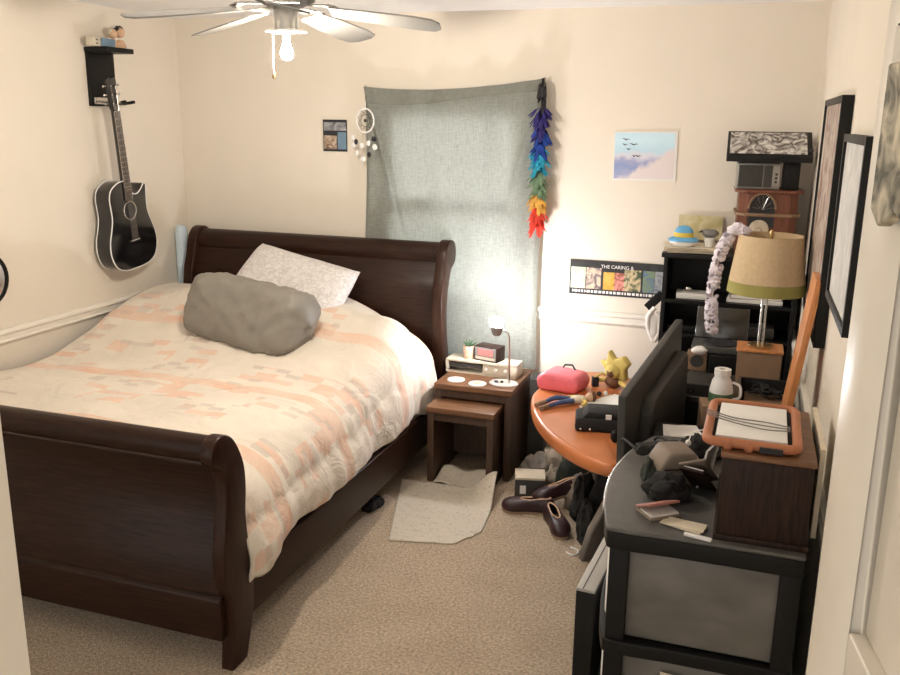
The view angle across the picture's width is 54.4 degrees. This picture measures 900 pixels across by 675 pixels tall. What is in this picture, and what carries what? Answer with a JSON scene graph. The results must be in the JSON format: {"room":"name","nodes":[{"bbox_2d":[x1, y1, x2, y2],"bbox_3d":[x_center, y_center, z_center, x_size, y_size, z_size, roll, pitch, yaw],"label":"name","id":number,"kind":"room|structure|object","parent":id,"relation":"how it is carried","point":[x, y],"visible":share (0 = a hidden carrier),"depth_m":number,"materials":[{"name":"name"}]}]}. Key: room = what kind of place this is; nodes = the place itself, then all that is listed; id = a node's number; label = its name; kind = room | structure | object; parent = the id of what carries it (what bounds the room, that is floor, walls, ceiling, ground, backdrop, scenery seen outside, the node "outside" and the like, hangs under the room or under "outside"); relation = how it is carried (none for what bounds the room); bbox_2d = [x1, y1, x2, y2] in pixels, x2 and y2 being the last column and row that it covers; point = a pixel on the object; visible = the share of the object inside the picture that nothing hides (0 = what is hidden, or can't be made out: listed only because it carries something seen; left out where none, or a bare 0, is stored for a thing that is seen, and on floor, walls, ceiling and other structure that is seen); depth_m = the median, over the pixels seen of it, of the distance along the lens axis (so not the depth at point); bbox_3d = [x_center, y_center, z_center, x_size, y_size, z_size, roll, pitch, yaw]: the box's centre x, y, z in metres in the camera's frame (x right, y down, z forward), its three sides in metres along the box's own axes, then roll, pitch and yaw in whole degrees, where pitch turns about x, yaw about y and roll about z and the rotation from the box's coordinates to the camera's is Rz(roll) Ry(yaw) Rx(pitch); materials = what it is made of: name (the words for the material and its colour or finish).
{"room":"bedroom","nodes":[
{"label":"bedroom","id":0,"kind":"room"},
{"bbox_2d":[0,418,30,674],"bbox_3d":[-0.796,0.491,0.706,0.497,2.440,0.700,5,15,18],"label":"wall","id":1,"kind":"structure","parent":0,"point":[14,657],"depth_m":0.89,"materials":[{"name":"beige paint"}]},
{"bbox_2d":[0,0,187,370],"bbox_3d":[-2.495,-0.196,3.368,0.100,2.440,4.800,5,15,18],"label":"wall","id":2,"kind":"structure","parent":0,"point":[56,148],"depth_m":4.56,"materials":[{"name":"beige paint"}]},
{"bbox_2d":[0,258,8,300],"bbox_3d":[-2.181,-0.270,4.110,0.018,0.264,0.264,5,15,18],"label":"wall mirror","id":3,"kind":"object","parent":2,"relation":"attached to","point":[4,276],"visible":1,"depth_m":4.20,"materials":[{"name":"black plastic"}]},
{"bbox_2d":[0,263,5,295],"bbox_3d":[-2.178,-0.269,4.109,0.003,0.230,0.230,5,15,18],"label":"mirror glass","id":4,"kind":"object","parent":3,"relation":"attached to","point":[2,265],"depth_m":4.20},
{"bbox_2d":[0,281,177,345],"bbox_3d":[-2.310,0.104,3.812,0.026,0.078,4.000,5,15,18],"label":"trim","id":5,"kind":"structure","parent":2,"relation":"attached to","point":[39,326],"depth_m":4.57,"materials":[{"name":"beige paint"}]},
{"bbox_2d":[84,46,134,105],"bbox_3d":[-1.815,-1.393,4.685,0.150,0.300,0.210,5,15,18],"label":"wall shelf","id":6,"kind":"object","parent":2,"relation":"attached to","point":[99,60],"visible":0.82,"depth_m":4.66,"materials":[{"name":"black laminate"}]},
{"bbox_2d":[95,77,156,270],"bbox_3d":[-1.805,-0.895,4.833,0.109,1.039,0.400,5,15,18],"label":"acoustic guitar","id":7,"kind":"object","parent":6,"relation":"hanging from","point":[126,238],"visible":1,"depth_m":4.78,"materials":[{"name":"black paint"}]},
{"bbox_2d":[22,444,591,674],"bbox_3d":[-0.980,1.374,2.403,3.850,0.100,6.500,5,15,18],"label":"floor","id":8,"kind":"structure","parent":0,"point":[500,600],"depth_m":3.39,"materials":[{"name":"beige carpet"}]},
{"bbox_2d":[175,225,187,282],"bbox_3d":[-1.677,-0.109,5.572,0.076,1.220,0.076,5,15,18],"label":"tube","id":9,"kind":"object","parent":8,"relation":"on","point":[181,234],"visible":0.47,"depth_m":5.43,"materials":[{"name":"white plastic"}]},
{"bbox_2d":[0,225,455,670],"bbox_3d":[-1.157,0.233,4.231,1.670,1.223,2.445,5,15,18],"label":"sleigh bed","id":10,"kind":"object","parent":8,"relation":"on","point":[142,524],"visible":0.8,"depth_m":3.15,"materials":[{"name":"brown wood"}]},
{"bbox_2d":[0,283,436,582],"bbox_3d":[-1.191,0.256,4.189,1.820,0.638,1.995,5,15,18],"label":"comforter","id":11,"kind":"object","parent":10,"relation":"on","point":[303,422],"visible":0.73,"depth_m":4.03,"materials":[{"name":"beige fabric"}]},
{"bbox_2d":[183,272,320,354],"bbox_3d":[-1.022,-0.117,4.476,0.756,0.422,0.345,7,15,24],"label":"pillow","id":12,"kind":"object","parent":11,"relation":"on","point":[248,314],"visible":0.92,"depth_m":4.33,"materials":[{"name":"fabric"}]},
{"bbox_2d":[237,243,359,308],"bbox_3d":[-0.903,-0.255,4.860,0.735,0.452,0.385,8,16,27],"label":"pillow","id":13,"kind":"object","parent":11,"relation":"on","point":[331,285],"visible":0.5,"depth_m":4.79,"materials":[{"name":"fabric"}]},
{"bbox_2d":[361,495,384,512],"bbox_3d":[-0.390,0.806,4.345,0.119,0.074,0.161,5,15,18],"label":"shoe","id":14,"kind":"object","parent":8,"relation":"on","point":[376,502],"visible":0.72,"depth_m":4.30,"materials":[{"name":"black fabric"}]},
{"bbox_2d":[388,471,496,544],"bbox_3d":[-0.040,0.796,4.297,0.518,0.126,0.683,2,14,6],"label":"rug","id":15,"kind":"object","parent":8,"relation":"on","point":[424,512],"visible":1,"depth_m":4.29,"materials":[{"name":"beige fabric"}]},
{"bbox_2d":[432,464,485,486],"bbox_3d":[0.059,0.746,4.663,0.265,0.060,0.171,5,15,18],"label":"pad","id":16,"kind":"object","parent":8,"relation":"on","point":[449,474],"visible":0.88,"depth_m":4.68,"materials":[{"name":"beige fabric"}]},
{"bbox_2d":[426,397,504,484],"bbox_3d":[0.107,0.538,4.731,0.370,0.420,0.380,5,15,18],"label":"table","id":17,"kind":"object","parent":8,"relation":"on","point":[453,424],"visible":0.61,"depth_m":4.63,"materials":[{"name":"brown wood"}]},
{"bbox_2d":[434,369,531,481],"bbox_3d":[0.188,0.458,4.874,0.430,0.508,0.450,5,15,18],"label":"bedside table","id":18,"kind":"object","parent":8,"relation":"on","point":[515,399],"visible":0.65,"depth_m":4.68,"materials":[{"name":"brown wood"}]},
{"bbox_2d":[446,353,522,379],"bbox_3d":[0.190,0.158,4.864,0.414,0.078,0.124,6,15,20],"label":"radio","id":19,"kind":"object","parent":18,"relation":"on","point":[456,362],"visible":0.96,"depth_m":4.82,"materials":[{"name":"beige plastic"}]},
{"bbox_2d":[474,342,504,362],"bbox_3d":[0.218,0.083,4.834,0.144,0.082,0.095,10,17,32],"label":"clock radio","id":20,"kind":"object","parent":19,"relation":"on","point":[489,352],"visible":1,"depth_m":4.80,"materials":[{"name":"brown wood"}]},
{"bbox_2d":[489,317,517,386],"bbox_3d":[0.285,0.072,4.625,0.164,0.363,0.120,5,15,18],"label":"bedside lamp","id":21,"kind":"object","parent":18,"relation":"on","point":[496,327],"visible":1,"depth_m":4.61,"materials":[{"name":"white plastic"}]},
{"bbox_2d":[502,496,553,515],"bbox_3d":[0.384,0.821,4.307,0.262,0.083,0.096,3,14,8],"label":"shoe","id":22,"kind":"object","parent":8,"relation":"on","point":[518,505],"visible":0.82,"depth_m":4.28,"materials":[{"name":"red leather"}]},
{"bbox_2d":[531,476,574,500],"bbox_3d":[0.530,0.761,4.341,0.256,0.125,0.096,-2,14,-11],"label":"shoe","id":23,"kind":"object","parent":22,"relation":"on","point":[558,490],"visible":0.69,"depth_m":4.31,"materials":[{"name":"red leather"}]},
{"bbox_2d":[515,468,544,495],"bbox_3d":[0.410,0.754,4.503,0.154,0.118,0.124,2,14,5],"label":"carton","id":24,"kind":"object","parent":8,"relation":"on","point":[527,481],"visible":0.84,"depth_m":4.45,"materials":[{"name":"grey cardboard"}]},
{"bbox_2d":[521,451,548,471],"bbox_3d":[0.481,0.694,4.717,0.206,0.133,0.223,5,15,18],"label":"shirt","id":25,"kind":"object","parent":8,"relation":"on","point":[539,460],"visible":0.43,"depth_m":4.68,"materials":[{"name":"grey fabric"}]},
{"bbox_2d":[527,373,545,455],"bbox_3d":[0.494,0.457,4.912,0.090,0.500,0.120,4,14,13],"label":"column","id":26,"kind":"structure","parent":8,"relation":"on","point":[536,443],"depth_m":4.87,"materials":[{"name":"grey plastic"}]},
{"bbox_2d":[544,447,561,467],"bbox_3d":[0.631,0.646,4.687,0.290,0.244,0.271,5,15,18],"label":"shirt","id":27,"kind":"object","parent":8,"relation":"on","point":[553,457],"visible":0.14,"depth_m":4.61,"materials":[{"name":"beige fabric"}]},
{"bbox_2d":[543,502,570,539],"bbox_3d":[0.505,0.865,4.140,0.096,0.083,0.262,-2,14,-9],"label":"shoe","id":28,"kind":"object","parent":8,"relation":"on","point":[559,526],"visible":1,"depth_m":4.07,"materials":[{"name":"red leather"}]},
{"bbox_2d":[555,456,588,481],"bbox_3d":[0.676,0.660,4.523,0.259,0.299,0.208,5,15,18],"label":"shirt","id":29,"kind":"object","parent":8,"relation":"on","point":[566,469],"visible":0.08,"depth_m":4.46,"materials":[{"name":"green fabric"}]},
{"bbox_2d":[568,476,593,521],"bbox_3d":[0.643,0.774,4.237,0.133,0.215,0.219,5,15,18],"label":"jacket","id":30,"kind":"object","parent":8,"relation":"on","point":[582,488],"visible":0.61,"depth_m":4.19,"materials":[{"name":"black fabric"}]},
{"bbox_2d":[531,372,630,478],"bbox_3d":[0.625,0.600,4.198,0.553,0.556,1.308,5,15,18],"label":"table","id":31,"kind":"object","parent":8,"relation":"on","point":[595,452],"visible":0.38,"depth_m":3.78,"materials":[{"name":"orange wood"}]},
{"bbox_2d":[537,364,589,393],"bbox_3d":[0.571,0.200,4.407,0.235,0.117,0.174,9,16,30],"label":"case","id":32,"kind":"object","parent":31,"relation":"on","point":[563,379],"visible":1,"depth_m":4.35,"materials":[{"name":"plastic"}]},
{"bbox_2d":[534,392,596,410],"bbox_3d":[0.551,0.296,4.157,0.324,0.052,0.140,-4,15,-19],"label":"doll","id":33,"kind":"object","parent":31,"relation":"on","point":[571,399],"visible":0.97,"depth_m":4.15,"materials":[{"name":"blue fabric"}]},
{"bbox_2d":[575,403,617,432],"bbox_3d":[0.682,0.350,3.879,0.250,0.085,0.220,3,14,8],"label":"camera bag","id":34,"kind":"object","parent":31,"relation":"on","point":[591,417],"visible":0.76,"depth_m":3.80,"materials":[{"name":"black fabric"}]},
{"bbox_2d":[579,394,618,406],"bbox_3d":[0.786,0.322,4.162,0.292,0.006,0.242,-11,18,-40],"label":"paper sheets","id":35,"kind":"object","parent":31,"relation":"on","point":[609,399],"visible":0.32,"depth_m":4.22,"materials":[{"name":"white paper"}]},
{"bbox_2d":[599,350,631,387],"bbox_3d":[0.827,0.165,4.425,0.213,0.187,0.089,12,18,37],"label":"plush toy","id":36,"kind":"object","parent":31,"relation":"on","point":[616,369],"visible":0.98,"depth_m":4.40,"materials":[{"name":"yellow fabric"}]},
{"bbox_2d":[576,498,595,545],"bbox_3d":[0.629,0.835,4.009,0.124,0.208,0.119,-9,17,-35],"label":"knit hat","id":37,"kind":"object","parent":8,"relation":"on","point":[587,511],"visible":0.62,"depth_m":3.97,"materials":[{"name":"black fabric"}]},
{"bbox_2d":[572,538,607,674],"bbox_3d":[0.505,0.960,2.975,0.060,0.464,0.440,7,15,22],"label":"computer tower","id":38,"kind":"object","parent":8,"relation":"on","point":[587,651],"visible":0.51,"depth_m":2.77,"materials":[{"name":"black plastic"}]},
{"bbox_2d":[578,502,603,561],"bbox_3d":[0.674,0.835,3.829,0.190,0.301,0.114,-8,17,-32],"label":"tote bag","id":39,"kind":"object","parent":8,"relation":"on","point":[594,535],"visible":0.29,"depth_m":3.79,"materials":[{"name":"grey fabric"}]},
{"bbox_2d":[589,475,607,511],"bbox_3d":[0.775,0.717,4.102,0.226,0.394,0.292,5,15,18],"label":"jacket","id":40,"kind":"object","parent":8,"relation":"on","point":[597,492],"visible":0.08,"depth_m":4.04,"materials":[{"name":"black fabric"}]},
{"bbox_2d":[598,436,805,674],"bbox_3d":[0.737,0.841,2.677,0.539,0.845,0.770,5,15,18],"label":"plastic drawer unit","id":41,"kind":"object","parent":8,"relation":"on","point":[672,602],"visible":0.77,"depth_m":2.29,"materials":[{"name":"grey plastic"}]},
{"bbox_2d":[620,436,667,455],"bbox_3d":[0.633,0.340,2.828,0.137,0.040,0.138,-2,14,-9],"label":"sunglasses","id":42,"kind":"object","parent":41,"relation":"on","point":[642,450],"visible":0.7,"depth_m":2.76,"materials":[{"name":"plastic"}]},
{"bbox_2d":[639,456,655,481],"bbox_3d":[0.595,0.388,2.599,0.064,0.067,0.065,-2,14,-11],"label":"pouch","id":43,"kind":"object","parent":41,"relation":"on","point":[648,469],"visible":0.69,"depth_m":2.58,"materials":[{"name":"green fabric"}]},
{"bbox_2d":[636,500,680,521],"bbox_3d":[0.564,0.456,2.369,0.095,0.046,0.079,-4,15,-19],"label":"wallet","id":44,"kind":"object","parent":41,"relation":"on","point":[658,510],"visible":1,"depth_m":2.35,"materials":[{"name":"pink leather"}]},
{"bbox_2d":[640,471,690,504],"bbox_3d":[0.610,0.415,2.468,0.124,0.078,0.122,-3,15,-16],"label":"glove","id":45,"kind":"object","parent":41,"relation":"on","point":[662,485],"visible":0.96,"depth_m":2.44,"materials":[{"name":"fabric"}]},
{"bbox_2d":[649,441,698,484],"bbox_3d":[0.670,0.373,2.594,0.133,0.102,0.118,-1,14,-6],"label":"case","id":46,"kind":"object","parent":41,"relation":"on","point":[666,456],"visible":0.52,"depth_m":2.55,"materials":[{"name":"beige fabric"}]},
{"bbox_2d":[659,516,706,534],"bbox_3d":[0.614,0.493,2.302,0.118,0.008,0.071,9,16,30],"label":"paper sheets","id":47,"kind":"object","parent":41,"relation":"on","point":[689,526],"visible":1,"depth_m":2.29,"materials":[{"name":"beige paper"}]},
{"bbox_2d":[679,459,717,491],"bbox_3d":[0.715,0.389,2.504,0.079,0.129,0.142,12,18,37],"label":"wallet","id":48,"kind":"object","parent":41,"relation":"on","point":[699,472],"visible":1,"depth_m":2.47,"materials":[{"name":"brown leather"}]},
{"bbox_2d":[680,433,721,462],"bbox_3d":[0.797,0.336,2.771,0.145,0.090,0.126,5,15,18],"label":"bag","id":49,"kind":"object","parent":41,"relation":"on","point":[698,446],"visible":0.28,"depth_m":2.73,"materials":[{"name":"fabric"}]},
{"bbox_2d":[696,445,718,487],"bbox_3d":[0.761,0.370,2.573,0.027,0.119,0.120,10,17,33],"label":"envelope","id":50,"kind":"object","parent":41,"relation":"on","point":[711,453],"visible":0.43,"depth_m":2.56,"materials":[{"name":"white paper"}]},
{"bbox_2d":[712,412,817,553],"bbox_3d":[0.848,0.364,2.364,0.228,0.234,0.422,5,15,18],"label":"wooden box","id":51,"kind":"object","parent":41,"relation":"on","point":[764,500],"visible":0.83,"depth_m":2.18,"materials":[{"name":"brown wood"}]},
{"bbox_2d":[702,398,802,455],"bbox_3d":[0.808,0.237,2.336,0.243,0.032,0.364,6,15,19],"label":"tablet","id":52,"kind":"object","parent":51,"relation":"on","point":[727,435],"visible":1,"depth_m":2.28,"materials":[{"name":"orange plastic"}]},
{"bbox_2d":[809,407,825,537],"bbox_3d":[0.992,0.358,2.383,0.012,0.240,0.360,5,15,18],"label":"picture frame","id":53,"kind":"object","parent":41,"relation":"on","point":[820,449],"visible":0.64,"depth_m":2.24,"materials":[{"name":"white wood"}]},
{"bbox_2d":[658,248,796,380],"bbox_3d":[1.394,0.182,4.511,0.647,1.250,0.320,5,15,18],"label":"bookcase","id":54,"kind":"object","parent":8,"relation":"on","point":[680,270],"visible":0.19,"depth_m":4.50,"materials":[{"name":"black laminate"}]},
{"bbox_2d":[645,307,659,342],"bbox_3d":[1.032,-0.066,4.441,0.085,0.189,0.033,3,14,9],"label":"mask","id":55,"kind":"object","parent":54,"relation":"hanging from","point":[652,320],"visible":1,"depth_m":4.43,"materials":[{"name":"fabric"}]},
{"bbox_2d":[662,242,716,254],"bbox_3d":[1.231,-0.449,4.390,0.321,0.027,0.277,4,14,12],"label":"paper stack","id":56,"kind":"object","parent":54,"relation":"on","point":[699,248],"visible":0.6,"depth_m":4.30,"materials":[{"name":"white paper"}]},
{"bbox_2d":[668,225,698,246],"bbox_3d":[1.165,-0.509,4.357,0.151,0.102,0.107,7,15,24],"label":"hat","id":57,"kind":"object","parent":56,"relation":"on","point":[683,236],"visible":1,"depth_m":4.33,"materials":[{"name":"blue fabric"}]},
{"bbox_2d":[698,229,718,246],"bbox_3d":[1.280,-0.495,4.332,0.089,0.090,0.056,-1,14,-9],"label":"bird","id":58,"kind":"object","parent":56,"relation":"on","point":[710,234],"visible":1,"depth_m":4.32},
{"bbox_2d":[676,285,706,299],"bbox_3d":[1.223,-0.234,4.420,0.150,0.060,0.120,5,15,15],"label":"game console","id":59,"kind":"object","parent":54,"relation":"on","point":[687,292],"visible":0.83,"depth_m":4.38,"materials":[{"name":"white plastic"}]},
{"bbox_2d":[678,215,722,240],"bbox_3d":[1.294,-0.568,4.525,0.220,0.124,0.024,5,15,18],"label":"magazine","id":60,"kind":"object","parent":54,"relation":"on","point":[698,223],"visible":0.64,"depth_m":4.52,"materials":[{"name":"yellow paper"}]},
{"bbox_2d":[726,292,782,305],"bbox_3d":[1.517,-0.191,4.348,0.260,0.020,0.162,6,15,21],"label":"book","id":61,"kind":"object","parent":54,"relation":"on","point":[774,303],"visible":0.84,"depth_m":4.28,"materials":[{"name":"white paper"}]},
{"bbox_2d":[748,322,773,338],"bbox_3d":[1.493,-0.041,4.383,0.240,0.050,0.140,5,15,18],"label":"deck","id":62,"kind":"object","parent":54,"relation":"on","point":[753,326],"visible":0.49,"depth_m":4.31,"materials":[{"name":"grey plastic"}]},
{"bbox_2d":[732,185,803,253],"bbox_3d":[1.538,-0.566,4.271,0.310,0.320,0.290,5,15,15],"label":"radio","id":63,"kind":"object","parent":54,"relation":"on","point":[767,210],"visible":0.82,"depth_m":4.14,"materials":[{"name":"brown wood"}]},
{"bbox_2d":[735,162,780,189],"bbox_3d":[1.482,-0.781,4.214,0.196,0.122,0.125,4,14,14],"label":"television","id":64,"kind":"object","parent":63,"relation":"on","point":[749,175],"visible":0.91,"depth_m":4.16,"materials":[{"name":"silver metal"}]},
{"bbox_2d":[763,165,772,186],"bbox_3d":[1.508,-0.764,4.148,0.038,0.102,0.003,4,14,14],"label":"speaker grille","id":65,"kind":"object","parent":64,"relation":"attached to","point":[767,169],"depth_m":4.15,"materials":[{"name":"grey plastic"}]},
{"bbox_2d":[726,131,813,162],"bbox_3d":[1.517,-0.905,4.152,0.383,0.138,0.190,5,15,16],"label":"display case","id":66,"kind":"object","parent":64,"relation":"on","point":[742,146],"visible":1,"depth_m":4.12,"materials":[{"name":"black plastic"}]},
{"bbox_2d":[730,132,807,154],"bbox_3d":[1.508,-0.920,4.142,0.344,0.096,0.150,5,15,16],"label":"art print","id":67,"kind":"object","parent":66,"relation":"attached to","point":[741,143],"depth_m":4.14},
{"bbox_2d":[748,193,776,227],"bbox_3d":[1.478,-0.604,4.145,0.132,0.163,0.026,5,15,18],"label":"grille","id":68,"kind":"object","parent":63,"relation":"attached to","point":[762,207],"depth_m":4.14,"materials":[{"name":"plastic"}]},
{"bbox_2d":[781,163,800,189],"bbox_3d":[1.627,-0.773,4.178,0.070,0.128,0.120,5,15,15],"label":"speaker","id":69,"kind":"object","parent":63,"relation":"on","point":[790,172],"visible":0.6,"depth_m":4.12},
{"bbox_3d":[1.102,0.775,3.752,0.640,0.460,1.440,5,15,18],"label":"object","id":70,"kind":"object","parent":8,"relation":"on","visible":0},
{"bbox_2d":[616,319,687,463],"bbox_3d":[0.785,0.299,3.463,0.150,0.596,0.952,7,16,25],"label":"television","id":71,"kind":"object","parent":70,"relation":"on","point":[656,392],"visible":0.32,"depth_m":3.31,"materials":[{"name":"grey plastic"}]},
{"bbox_2d":[652,421,703,436],"bbox_3d":[0.814,0.505,3.167,0.170,0.340,0.200,5,15,18],"label":"carton","id":72,"kind":"object","parent":70,"relation":"on","point":[658,431],"visible":0.17,"depth_m":3.17,"materials":[{"name":"cardboard"}]},
{"bbox_2d":[663,424,701,437],"bbox_3d":[0.826,0.338,3.114,0.140,0.010,0.153,2,14,7],"label":"paper stack","id":73,"kind":"object","parent":72,"relation":"on","point":[681,431],"visible":0.69,"depth_m":3.12,"materials":[{"name":"white paper"}]},
{"bbox_2d":[697,397,709,426],"bbox_3d":[0.994,0.436,3.326,0.110,0.400,0.110,3,14,8],"label":"carton","id":74,"kind":"object","parent":70,"relation":"on","point":[703,404],"visible":0.2,"depth_m":3.27,"materials":[{"name":"brown cardboard"}]},
{"bbox_2d":[708,374,741,400],"bbox_3d":[1.026,0.192,3.255,0.119,0.108,0.089,5,15,18],"label":"pitcher","id":75,"kind":"object","parent":74,"relation":"on","point":[720,387],"visible":0.7,"depth_m":3.23,"materials":[{"name":"white ceramic"}]},
{"bbox_2d":[733,340,783,397],"bbox_3d":[1.265,0.294,3.642,0.180,0.530,0.150,5,15,18],"label":"box","id":76,"kind":"object","parent":70,"relation":"on","point":[751,362],"visible":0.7,"depth_m":3.53,"materials":[{"name":"brown wood"}]},
{"bbox_2d":[726,230,805,348],"bbox_3d":[1.271,-0.195,3.520,0.302,0.476,0.302,5,15,18],"label":"table lamp","id":77,"kind":"object","parent":76,"relation":"on","point":[770,260],"visible":0.98,"depth_m":3.39,"materials":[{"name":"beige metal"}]},
{"bbox_2d":[704,222,751,334],"bbox_3d":[1.129,-0.236,3.581,0.164,0.477,0.071,12,18,37],"label":"lei","id":78,"kind":"object","parent":77,"relation":"hanging from","point":[728,238],"visible":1,"depth_m":3.59,"materials":[{"name":"white fabric"}]},
{"bbox_2d":[737,376,794,406],"bbox_3d":[1.160,0.441,3.269,0.200,0.424,0.640,5,15,18],"label":"crate","id":79,"kind":"object","parent":70,"relation":"on","point":[745,382],"visible":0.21,"depth_m":3.51,"materials":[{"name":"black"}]},
{"bbox_2d":[743,391,782,404],"bbox_3d":[1.222,0.421,3.438,0.160,0.360,0.220,5,15,18],"label":"cardboard box","id":80,"kind":"object","parent":79,"relation":"in","point":[753,397],"visible":0.12,"depth_m":3.42,"materials":[{"name":"brown cardboard"}]},
{"bbox_2d":[746,382,782,399],"bbox_3d":[1.239,0.210,3.435,0.143,0.039,0.125,5,15,18],"label":"cable bundle","id":81,"kind":"object","parent":80,"relation":"on","point":[764,390],"visible":0.99,"depth_m":3.41,"materials":[{"name":"black plastic"}]},
{"bbox_2d":[781,272,821,406],"bbox_3d":[1.200,0.035,2.992,0.078,0.499,0.200,5,15,18],"label":"wooden board","id":82,"kind":"object","parent":79,"relation":"on","point":[811,304],"visible":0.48,"depth_m":2.92,"materials":[{"name":"orange wood"}]},
{"bbox_3d":[1.239,0.362,4.016,0.320,0.215,0.340,5,15,18],"label":"base cabinet","id":83,"kind":"object","parent":70,"relation":"on","visible":0},
{"bbox_2d":[686,368,734,402],"bbox_3d":[1.200,0.222,3.955,0.260,0.085,0.314,6,15,21],"label":"stereo receiver","id":84,"kind":"object","parent":83,"relation":"on","point":[698,382],"visible":0.2,"depth_m":3.86,"materials":[{"name":"grey plastic"}]},
{"bbox_2d":[687,349,707,370],"bbox_3d":[1.149,0.105,4.069,0.090,0.085,0.065,5,15,18],"label":"speaker","id":85,"kind":"object","parent":84,"relation":"on","point":[695,361],"visible":0.77,"depth_m":4.04},
{"bbox_2d":[691,306,749,354],"bbox_3d":[1.271,-0.035,4.096,0.250,0.173,0.226,5,15,18],"label":"turntable","id":86,"kind":"object","parent":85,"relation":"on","point":[733,326],"visible":0.77,"depth_m":4.15,"materials":[{"name":"grey plastic"}]},
{"bbox_2d":[708,353,736,374],"bbox_3d":[1.282,0.117,4.028,0.170,0.085,0.110,5,15,18],"label":"speaker","id":87,"kind":"object","parent":84,"relation":"on","point":[715,360],"visible":0.41,"depth_m":3.98},
{"bbox_2d":[72,0,831,18],"bbox_3d":[-0.721,-1.248,2.430,3.850,0.100,5.100,5,15,18],"label":"ceiling","id":88,"kind":"structure","parent":0,"point":[386,6],"depth_m":4.46,"materials":[{"name":"white paint"}]},
{"bbox_2d":[120,0,440,78],"bbox_3d":[-0.560,-1.149,3.137,1.069,0.430,1.052,5,15,18],"label":"ceiling fan","id":89,"kind":"object","parent":88,"relation":"hanging from","point":[285,12],"visible":1,"depth_m":3.09,"materials":[{"name":"white plastic"}]},
{"bbox_2d":[175,1,830,419],"bbox_3d":[0.073,-0.580,5.035,3.850,2.440,0.100,5,15,18],"label":"wall","id":90,"kind":"structure","parent":0,"point":[254,157],"depth_m":4.72,"materials":[{"name":"beige paint"}]},
{"bbox_2d":[323,119,346,151],"bbox_3d":[-0.669,-1.175,5.091,0.152,0.180,0.007,5,15,18],"label":"print","id":91,"kind":"object","parent":90,"relation":"attached to","point":[334,131],"visible":1,"depth_m":5.09,"materials":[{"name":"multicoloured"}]},
{"bbox_2d":[324,122,345,130],"bbox_3d":[-0.668,-1.225,5.075,0.142,0.047,0.001,5,15,18],"label":"picture","id":92,"kind":"object","parent":91,"relation":"on","point":[328,126],"depth_m":5.07},
{"bbox_2d":[363,77,545,368],"bbox_3d":[0.001,-0.640,4.937,1.050,1.593,0.078,5,15,16],"label":"curtain","id":93,"kind":"object","parent":90,"relation":"attached to","point":[453,164],"visible":0.73,"depth_m":4.90,"materials":[{"name":"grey fabric"}]},
{"bbox_2d":[351,101,376,161],"bbox_3d":[-0.471,-1.194,4.931,0.163,0.398,0.084,5,15,18],"label":"catcher","id":94,"kind":"object","parent":93,"relation":"hanging from","point":[361,145],"visible":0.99,"depth_m":4.91,"materials":[{"name":"white fabric"}]},
{"bbox_2d":[526,78,552,237],"bbox_3d":[0.472,-0.943,4.648,0.148,0.838,0.074,5,15,18],"label":"garland","id":95,"kind":"object","parent":93,"relation":"hanging from","point":[537,198],"visible":1,"depth_m":4.65,"materials":[{"name":"multicoloured paper"}]},
{"bbox_2d":[569,259,663,298],"bbox_3d":[0.905,-0.316,4.747,0.514,0.190,0.007,5,15,18],"label":"strip","id":96,"kind":"object","parent":90,"relation":"attached to","point":[592,277],"visible":1,"depth_m":4.75,"materials":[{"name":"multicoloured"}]},
{"bbox_2d":[613,131,677,180],"bbox_3d":[1.014,-0.944,4.553,0.324,0.250,0.008,4,14,18],"label":"painting","id":97,"kind":"object","parent":90,"relation":"attached to","point":[647,155],"visible":1,"depth_m":4.55,"materials":[{"name":"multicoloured paper"}]},
{"bbox_2d":[536,306,794,328],"bbox_3d":[0.048,-0.180,5.073,3.650,0.078,0.026,5,15,18],"label":"trim","id":98,"kind":"structure","parent":90,"relation":"attached to","point":[542,312],"depth_m":4.83,"materials":[{"name":"beige paint"}]},
{"bbox_2d":[791,0,890,674],"bbox_3d":[1.052,0.142,2.200,0.100,2.440,4.800,5,15,18],"label":"wall","id":99,"kind":"structure","parent":0,"point":[857,30],"depth_m":2.71,"materials":[{"name":"beige paint"}]},
{"bbox_2d":[791,327,826,553],"bbox_3d":[1.134,0.420,2.729,0.026,0.078,3.900,5,15,18],"label":"trim","id":100,"kind":"structure","parent":99,"relation":"attached to","point":[804,406],"depth_m":3.20,"materials":[{"name":"beige paint"}]},
{"bbox_2d":[802,95,854,348],"bbox_3d":[1.340,-0.439,3.126,0.035,0.805,0.750,5,15,18],"label":"picture frame","id":101,"kind":"object","parent":99,"relation":"attached to","point":[838,111],"visible":0.88,"depth_m":2.93,"materials":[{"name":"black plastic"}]},
{"bbox_2d":[805,103,840,331],"bbox_3d":[1.342,-0.439,3.125,0.025,0.761,0.706,5,15,18],"label":"print","id":102,"kind":"object","parent":101,"relation":"on","point":[831,117],"depth_m":3.18},
{"bbox_2d":[825,134,873,337],"bbox_3d":[1.077,-0.297,2.361,0.030,0.485,0.570,5,15,18],"label":"picture frame","id":103,"kind":"object","parent":99,"relation":"attached to","point":[857,148],"visible":0.77,"depth_m":2.30,"materials":[{"name":"black plastic"}]},
{"bbox_2d":[829,142,863,318],"bbox_3d":[1.079,-0.297,2.360,0.020,0.441,0.526,5,15,18],"label":"print","id":104,"kind":"object","parent":103,"relation":"on","point":[852,152],"depth_m":2.40},
{"bbox_2d":[806,0,899,674],"bbox_3d":[0.232,0.766,0.486,0.073,2.023,0.760,3,14,10],"label":"door","id":105,"kind":"structure","parent":99,"relation":"in","point":[855,629],"depth_m":0.62,"materials":[{"name":"beige paint"}]},
{"bbox_2d":[871,23,899,225],"bbox_3d":[0.279,-0.122,0.508,0.010,0.130,0.160,3,14,10],"label":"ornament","id":106,"kind":"object","parent":105,"relation":"hanging from","point":[885,202],"visible":1,"depth_m":0.56,"materials":[{"name":"grey fabric"}]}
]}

